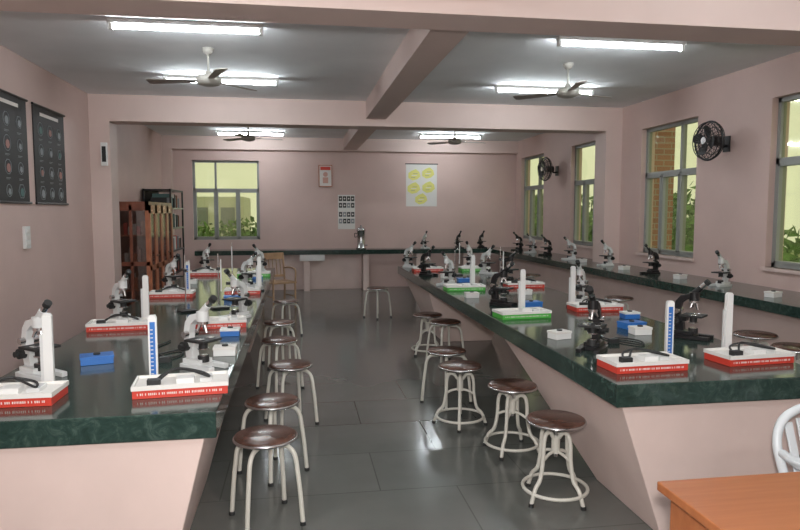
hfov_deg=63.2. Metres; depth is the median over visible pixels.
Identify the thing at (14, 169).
chart
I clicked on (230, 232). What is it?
tree
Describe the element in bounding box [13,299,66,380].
microscope
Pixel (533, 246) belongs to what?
microscope
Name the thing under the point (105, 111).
ceiling beam
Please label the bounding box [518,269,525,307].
stand
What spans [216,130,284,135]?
tube light
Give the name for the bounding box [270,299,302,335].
stool
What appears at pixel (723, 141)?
wall fan
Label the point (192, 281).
box
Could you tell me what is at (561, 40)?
tube light
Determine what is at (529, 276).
stool
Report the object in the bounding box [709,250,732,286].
microscope
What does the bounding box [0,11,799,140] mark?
ceiling
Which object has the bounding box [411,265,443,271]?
kit box
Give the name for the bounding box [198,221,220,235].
tree
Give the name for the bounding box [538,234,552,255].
microscope
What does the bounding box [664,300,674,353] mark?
stand
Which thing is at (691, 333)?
microscope
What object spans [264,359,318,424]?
stool
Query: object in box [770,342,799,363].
stool
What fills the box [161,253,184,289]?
microscope
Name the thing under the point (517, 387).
stool
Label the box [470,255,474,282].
stand
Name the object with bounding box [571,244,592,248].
trim
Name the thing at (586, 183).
window
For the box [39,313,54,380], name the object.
stand
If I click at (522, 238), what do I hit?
trim
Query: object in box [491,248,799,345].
countertop
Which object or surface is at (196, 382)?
kit box
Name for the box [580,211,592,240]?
tree
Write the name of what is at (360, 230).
boiler
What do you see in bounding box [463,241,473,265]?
microscope
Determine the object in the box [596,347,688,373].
kit box
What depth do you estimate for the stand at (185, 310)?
5.27 m
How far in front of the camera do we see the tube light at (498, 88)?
7.88 m
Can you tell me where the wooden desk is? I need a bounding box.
[657,472,799,529]
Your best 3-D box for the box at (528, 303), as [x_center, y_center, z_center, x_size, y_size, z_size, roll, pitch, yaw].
[1.127,0.330,5.586,0.166,0.053,0.116,-1,5,-15]
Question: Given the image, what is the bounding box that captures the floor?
[190,286,799,529]
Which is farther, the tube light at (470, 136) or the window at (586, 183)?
the tube light at (470, 136)
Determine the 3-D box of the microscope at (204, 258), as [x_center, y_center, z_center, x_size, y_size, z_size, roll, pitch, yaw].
[-2.672,-0.117,9.015,0.156,0.387,0.237,-4,6,-43]
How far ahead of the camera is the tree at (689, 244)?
13.04 m
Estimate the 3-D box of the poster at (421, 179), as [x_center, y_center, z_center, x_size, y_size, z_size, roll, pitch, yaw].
[0.460,-1.709,13.885,0.710,0.910,0.022,-1,5,-9]
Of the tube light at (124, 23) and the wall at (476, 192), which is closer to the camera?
the tube light at (124, 23)
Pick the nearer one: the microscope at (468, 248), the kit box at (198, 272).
the kit box at (198, 272)
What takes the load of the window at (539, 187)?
in the wall at (734, 193)
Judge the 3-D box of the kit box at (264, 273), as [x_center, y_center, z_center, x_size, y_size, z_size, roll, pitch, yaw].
[-1.851,0.104,8.248,0.408,0.070,0.208,-1,5,-9]
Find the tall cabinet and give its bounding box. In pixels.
[119,201,173,308]
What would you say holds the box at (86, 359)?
on the lab bench at (98, 457)
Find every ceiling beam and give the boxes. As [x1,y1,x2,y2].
[0,0,799,45]
[88,94,622,318]
[161,135,517,274]
[343,29,468,149]
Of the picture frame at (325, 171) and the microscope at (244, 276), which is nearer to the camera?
the microscope at (244, 276)
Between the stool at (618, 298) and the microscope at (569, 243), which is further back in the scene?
the microscope at (569, 243)
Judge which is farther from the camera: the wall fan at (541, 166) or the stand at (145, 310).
the wall fan at (541, 166)
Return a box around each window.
[192,160,259,239]
[523,154,543,239]
[573,142,594,245]
[643,117,697,257]
[771,93,799,269]
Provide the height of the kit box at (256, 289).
0.070 m
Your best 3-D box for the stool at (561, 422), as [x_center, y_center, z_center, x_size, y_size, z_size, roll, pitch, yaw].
[0.869,1.078,3.636,0.375,0.461,0.375,2,5,21]
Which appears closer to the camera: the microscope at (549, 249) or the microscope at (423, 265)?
the microscope at (423, 265)
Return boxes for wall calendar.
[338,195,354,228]
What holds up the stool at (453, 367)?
on the floor
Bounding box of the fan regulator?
[100,142,107,165]
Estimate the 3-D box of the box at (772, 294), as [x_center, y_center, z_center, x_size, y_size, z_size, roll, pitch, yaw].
[3.346,0.258,5.827,0.126,0.058,0.096,-2,5,-26]
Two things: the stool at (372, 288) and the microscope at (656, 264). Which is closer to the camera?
the microscope at (656, 264)
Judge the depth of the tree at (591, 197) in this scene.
25.22 m
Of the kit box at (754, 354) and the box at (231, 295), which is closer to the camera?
the kit box at (754, 354)
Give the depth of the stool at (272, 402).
3.96 m
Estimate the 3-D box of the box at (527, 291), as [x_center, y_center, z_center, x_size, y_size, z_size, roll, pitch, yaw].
[1.231,0.260,6.409,0.126,0.058,0.096,-1,5,-9]
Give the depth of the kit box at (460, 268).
8.90 m
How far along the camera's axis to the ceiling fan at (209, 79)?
6.05 m
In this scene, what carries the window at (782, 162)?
in the wall at (734, 193)
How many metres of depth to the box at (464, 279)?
7.49 m
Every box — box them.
[0,376,68,407]
[80,351,113,365]
[85,314,147,332]
[131,367,228,399]
[149,286,195,297]
[190,267,219,275]
[190,278,197,283]
[196,315,246,328]
[213,344,236,355]
[220,326,240,336]
[224,286,260,294]
[224,294,240,297]
[237,270,270,276]
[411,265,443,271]
[443,283,485,290]
[456,277,469,282]
[458,265,490,270]
[464,291,479,297]
[492,307,551,319]
[502,278,544,287]
[517,288,532,294]
[525,300,542,306]
[547,329,571,339]
[566,298,623,311]
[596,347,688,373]
[617,320,646,329]
[618,265,629,269]
[619,310,640,318]
[628,325,652,334]
[673,274,687,278]
[703,341,794,366]
[764,290,782,297]
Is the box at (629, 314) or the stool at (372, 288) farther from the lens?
the stool at (372, 288)
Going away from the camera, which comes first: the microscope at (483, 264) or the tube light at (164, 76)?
the tube light at (164, 76)
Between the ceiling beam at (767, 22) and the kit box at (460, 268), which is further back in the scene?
the kit box at (460, 268)
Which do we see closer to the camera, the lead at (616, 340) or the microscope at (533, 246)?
the lead at (616, 340)
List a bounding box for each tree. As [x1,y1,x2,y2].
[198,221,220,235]
[208,216,256,235]
[529,207,542,235]
[534,194,582,231]
[535,193,592,240]
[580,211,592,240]
[671,215,799,261]
[672,198,694,242]
[673,183,695,234]
[783,228,799,261]
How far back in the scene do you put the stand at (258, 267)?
6.67 m
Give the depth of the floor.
4.53 m
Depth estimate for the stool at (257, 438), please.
3.32 m
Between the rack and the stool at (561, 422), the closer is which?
the stool at (561, 422)
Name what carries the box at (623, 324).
on the lab bench at (708, 419)
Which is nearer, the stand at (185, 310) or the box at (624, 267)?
the stand at (185, 310)
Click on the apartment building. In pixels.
(205, 205)
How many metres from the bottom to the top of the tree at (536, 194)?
5.884 m
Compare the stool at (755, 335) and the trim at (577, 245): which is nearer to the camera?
the stool at (755, 335)
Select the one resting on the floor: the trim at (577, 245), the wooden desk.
the wooden desk
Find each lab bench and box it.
[0,268,274,529]
[398,265,799,529]
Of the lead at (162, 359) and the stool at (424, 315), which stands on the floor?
the stool at (424, 315)
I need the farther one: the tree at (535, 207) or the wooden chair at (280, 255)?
the tree at (535, 207)
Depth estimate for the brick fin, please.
9.10 m
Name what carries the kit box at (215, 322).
on the lab bench at (98, 457)
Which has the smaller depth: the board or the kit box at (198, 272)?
the board
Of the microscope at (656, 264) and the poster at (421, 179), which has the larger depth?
the poster at (421, 179)
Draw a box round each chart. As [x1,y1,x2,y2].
[0,89,32,203]
[31,102,68,204]
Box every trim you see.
[519,238,542,242]
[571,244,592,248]
[635,252,693,261]
[760,267,799,274]
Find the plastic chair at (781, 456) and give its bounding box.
[772,404,799,472]
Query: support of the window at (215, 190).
in the wall at (476, 192)
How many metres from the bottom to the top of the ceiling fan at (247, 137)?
0.350 m
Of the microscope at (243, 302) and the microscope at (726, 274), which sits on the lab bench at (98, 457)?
the microscope at (243, 302)
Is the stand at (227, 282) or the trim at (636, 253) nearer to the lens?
the stand at (227, 282)
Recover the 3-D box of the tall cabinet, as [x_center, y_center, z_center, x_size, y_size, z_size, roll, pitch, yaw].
[-3.991,-0.109,10.256,0.535,1.750,1.750,-1,5,-9]
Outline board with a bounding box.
[22,226,30,248]
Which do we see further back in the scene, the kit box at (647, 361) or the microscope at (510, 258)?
the microscope at (510, 258)
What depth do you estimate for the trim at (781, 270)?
6.40 m
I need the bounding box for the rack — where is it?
[142,189,184,279]
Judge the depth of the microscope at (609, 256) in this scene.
9.18 m
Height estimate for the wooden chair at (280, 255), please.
0.911 m
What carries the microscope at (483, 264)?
on the lab bench at (708, 419)
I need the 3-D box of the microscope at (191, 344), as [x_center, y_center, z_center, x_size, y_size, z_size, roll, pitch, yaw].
[-1.028,0.342,3.380,0.237,0.387,0.156,3,5,29]
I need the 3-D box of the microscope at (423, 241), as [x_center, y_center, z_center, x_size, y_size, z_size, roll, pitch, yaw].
[0.526,-0.533,13.595,0.150,0.372,0.228,-2,5,-20]
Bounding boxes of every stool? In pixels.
[229,424,305,529]
[237,392,309,486]
[256,335,304,391]
[262,319,296,368]
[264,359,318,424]
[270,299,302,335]
[363,286,391,319]
[411,312,441,356]
[420,346,472,408]
[425,318,464,362]
[432,360,487,432]
[482,378,538,460]
[519,274,540,280]
[521,409,589,510]
[604,295,633,309]
[732,330,778,345]
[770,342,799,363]
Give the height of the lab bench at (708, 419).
0.790 m
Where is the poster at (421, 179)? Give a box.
[405,163,437,205]
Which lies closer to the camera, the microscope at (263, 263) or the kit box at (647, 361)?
the kit box at (647, 361)
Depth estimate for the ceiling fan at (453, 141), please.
11.32 m
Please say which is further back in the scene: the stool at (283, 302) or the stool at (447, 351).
the stool at (283, 302)
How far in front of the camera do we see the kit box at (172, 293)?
6.15 m
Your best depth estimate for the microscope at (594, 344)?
3.79 m
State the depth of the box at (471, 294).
6.13 m
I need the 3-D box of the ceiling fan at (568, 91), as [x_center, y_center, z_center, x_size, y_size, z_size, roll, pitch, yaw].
[1.834,-1.899,6.749,0.913,0.350,1.049,-3,5,-29]
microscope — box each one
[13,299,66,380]
[106,269,139,318]
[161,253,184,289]
[178,295,227,371]
[199,243,215,269]
[222,268,251,317]
[238,252,262,286]
[252,244,266,270]
[402,241,416,267]
[418,245,437,275]
[420,231,429,248]
[436,251,456,285]
[454,231,463,247]
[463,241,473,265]
[477,231,486,247]
[478,245,497,274]
[488,261,517,306]
[501,249,519,280]
[511,232,522,250]
[524,233,536,252]
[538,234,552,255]
[561,236,576,259]
[575,260,588,301]
[575,286,608,354]
[597,240,614,265]
[640,244,660,274]
[674,279,713,341]
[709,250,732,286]
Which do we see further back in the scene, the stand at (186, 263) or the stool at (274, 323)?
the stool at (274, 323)
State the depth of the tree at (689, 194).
21.30 m
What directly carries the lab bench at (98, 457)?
on the floor
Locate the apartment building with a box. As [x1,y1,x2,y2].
[197,197,250,235]
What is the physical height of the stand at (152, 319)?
0.322 m
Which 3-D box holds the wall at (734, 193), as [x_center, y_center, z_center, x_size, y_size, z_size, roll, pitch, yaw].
[3.823,-0.508,6.728,0.200,3.120,15.350,-1,5,-9]
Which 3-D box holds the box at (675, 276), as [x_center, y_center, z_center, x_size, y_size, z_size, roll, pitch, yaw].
[3.197,0.128,7.418,0.126,0.058,0.096,-2,5,-26]
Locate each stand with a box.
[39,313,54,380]
[141,275,149,317]
[147,315,158,374]
[177,255,197,312]
[185,262,189,288]
[211,254,229,309]
[226,243,232,283]
[256,257,263,290]
[454,243,462,275]
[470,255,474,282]
[499,247,508,292]
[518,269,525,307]
[566,266,575,306]
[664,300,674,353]
[721,292,733,346]
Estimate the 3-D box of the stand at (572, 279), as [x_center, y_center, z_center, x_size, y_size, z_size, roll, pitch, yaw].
[1.469,0.185,5.526,0.090,0.352,0.060,-1,5,-9]
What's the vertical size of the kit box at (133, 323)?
0.101 m
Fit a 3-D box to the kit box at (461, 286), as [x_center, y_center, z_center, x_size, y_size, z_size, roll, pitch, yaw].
[0.667,0.224,6.775,0.408,0.070,0.208,-1,5,-9]
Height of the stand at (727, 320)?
0.352 m
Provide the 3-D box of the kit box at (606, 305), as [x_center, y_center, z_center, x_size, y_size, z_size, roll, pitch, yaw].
[1.614,0.322,5.388,0.408,0.101,0.208,-1,5,-9]
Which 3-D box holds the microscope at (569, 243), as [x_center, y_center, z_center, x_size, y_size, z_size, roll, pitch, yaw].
[2.707,-0.273,10.395,0.228,0.372,0.150,0,5,-1]
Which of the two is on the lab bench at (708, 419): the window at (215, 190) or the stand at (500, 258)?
the stand at (500, 258)
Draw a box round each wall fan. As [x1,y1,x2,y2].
[538,157,558,180]
[692,120,730,160]
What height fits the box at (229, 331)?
0.058 m
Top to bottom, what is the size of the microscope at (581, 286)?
0.387 m
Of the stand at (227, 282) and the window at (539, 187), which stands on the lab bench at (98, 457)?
the stand at (227, 282)
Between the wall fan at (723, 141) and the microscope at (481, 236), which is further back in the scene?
the microscope at (481, 236)
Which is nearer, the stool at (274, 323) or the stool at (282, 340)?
the stool at (282, 340)
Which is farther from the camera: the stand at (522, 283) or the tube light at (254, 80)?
the tube light at (254, 80)
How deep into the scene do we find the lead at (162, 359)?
3.60 m
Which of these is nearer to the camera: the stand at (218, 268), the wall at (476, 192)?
the stand at (218, 268)
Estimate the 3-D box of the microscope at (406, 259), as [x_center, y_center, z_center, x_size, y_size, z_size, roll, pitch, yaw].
[0.156,-0.157,9.506,0.237,0.387,0.156,4,6,41]
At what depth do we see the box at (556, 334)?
4.14 m
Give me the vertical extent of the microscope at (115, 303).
0.387 m
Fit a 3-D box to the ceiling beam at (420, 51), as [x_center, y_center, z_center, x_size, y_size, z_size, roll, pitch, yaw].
[0.128,-1.897,6.035,0.280,0.240,15.350,-1,5,-9]
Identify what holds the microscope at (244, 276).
on the lab bench at (98, 457)
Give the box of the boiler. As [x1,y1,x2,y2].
[354,225,365,248]
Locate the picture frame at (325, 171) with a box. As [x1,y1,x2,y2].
[319,165,331,186]
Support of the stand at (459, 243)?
on the lab bench at (708, 419)
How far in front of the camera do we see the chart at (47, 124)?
7.01 m
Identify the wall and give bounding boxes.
[0,45,162,376]
[172,149,515,286]
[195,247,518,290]
[515,51,799,291]
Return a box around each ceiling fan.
[146,47,256,90]
[223,127,281,141]
[427,131,482,144]
[513,62,611,99]
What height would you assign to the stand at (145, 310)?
0.352 m
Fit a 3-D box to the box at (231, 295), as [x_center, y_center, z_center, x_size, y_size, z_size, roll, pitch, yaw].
[-1.536,0.298,5.978,0.166,0.053,0.116,-1,5,-15]
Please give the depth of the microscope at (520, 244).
12.90 m
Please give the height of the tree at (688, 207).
5.275 m
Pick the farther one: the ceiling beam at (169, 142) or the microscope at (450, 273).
the ceiling beam at (169, 142)
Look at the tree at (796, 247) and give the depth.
10.17 m
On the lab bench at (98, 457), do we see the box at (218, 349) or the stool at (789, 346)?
the box at (218, 349)
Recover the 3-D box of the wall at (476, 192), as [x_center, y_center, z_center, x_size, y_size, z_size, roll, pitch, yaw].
[-1.123,-1.085,13.800,7.780,3.120,0.200,-1,5,-9]
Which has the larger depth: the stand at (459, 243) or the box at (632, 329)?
the stand at (459, 243)
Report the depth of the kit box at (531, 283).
6.95 m
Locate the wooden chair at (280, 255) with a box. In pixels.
[263,252,296,309]
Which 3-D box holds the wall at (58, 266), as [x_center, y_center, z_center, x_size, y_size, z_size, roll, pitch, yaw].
[-3.666,-0.413,5.560,0.200,3.120,15.350,-1,5,-9]
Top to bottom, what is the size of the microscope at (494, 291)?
0.387 m
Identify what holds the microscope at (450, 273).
on the lab bench at (708, 419)
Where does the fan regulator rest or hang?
attached to the wall at (58, 266)
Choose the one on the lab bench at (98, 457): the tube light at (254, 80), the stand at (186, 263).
the stand at (186, 263)
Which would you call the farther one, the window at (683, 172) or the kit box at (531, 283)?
the window at (683, 172)
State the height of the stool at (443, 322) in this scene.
0.461 m
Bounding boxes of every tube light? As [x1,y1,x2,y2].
[107,17,262,35]
[163,75,196,82]
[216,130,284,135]
[218,76,278,86]
[418,133,481,138]
[494,85,594,94]
[556,35,685,51]
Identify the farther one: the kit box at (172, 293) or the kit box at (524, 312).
the kit box at (172, 293)
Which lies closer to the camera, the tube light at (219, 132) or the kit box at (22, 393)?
the kit box at (22, 393)
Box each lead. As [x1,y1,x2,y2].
[158,340,183,362]
[601,335,644,345]
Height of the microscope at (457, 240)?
0.372 m
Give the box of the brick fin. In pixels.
[652,127,675,248]

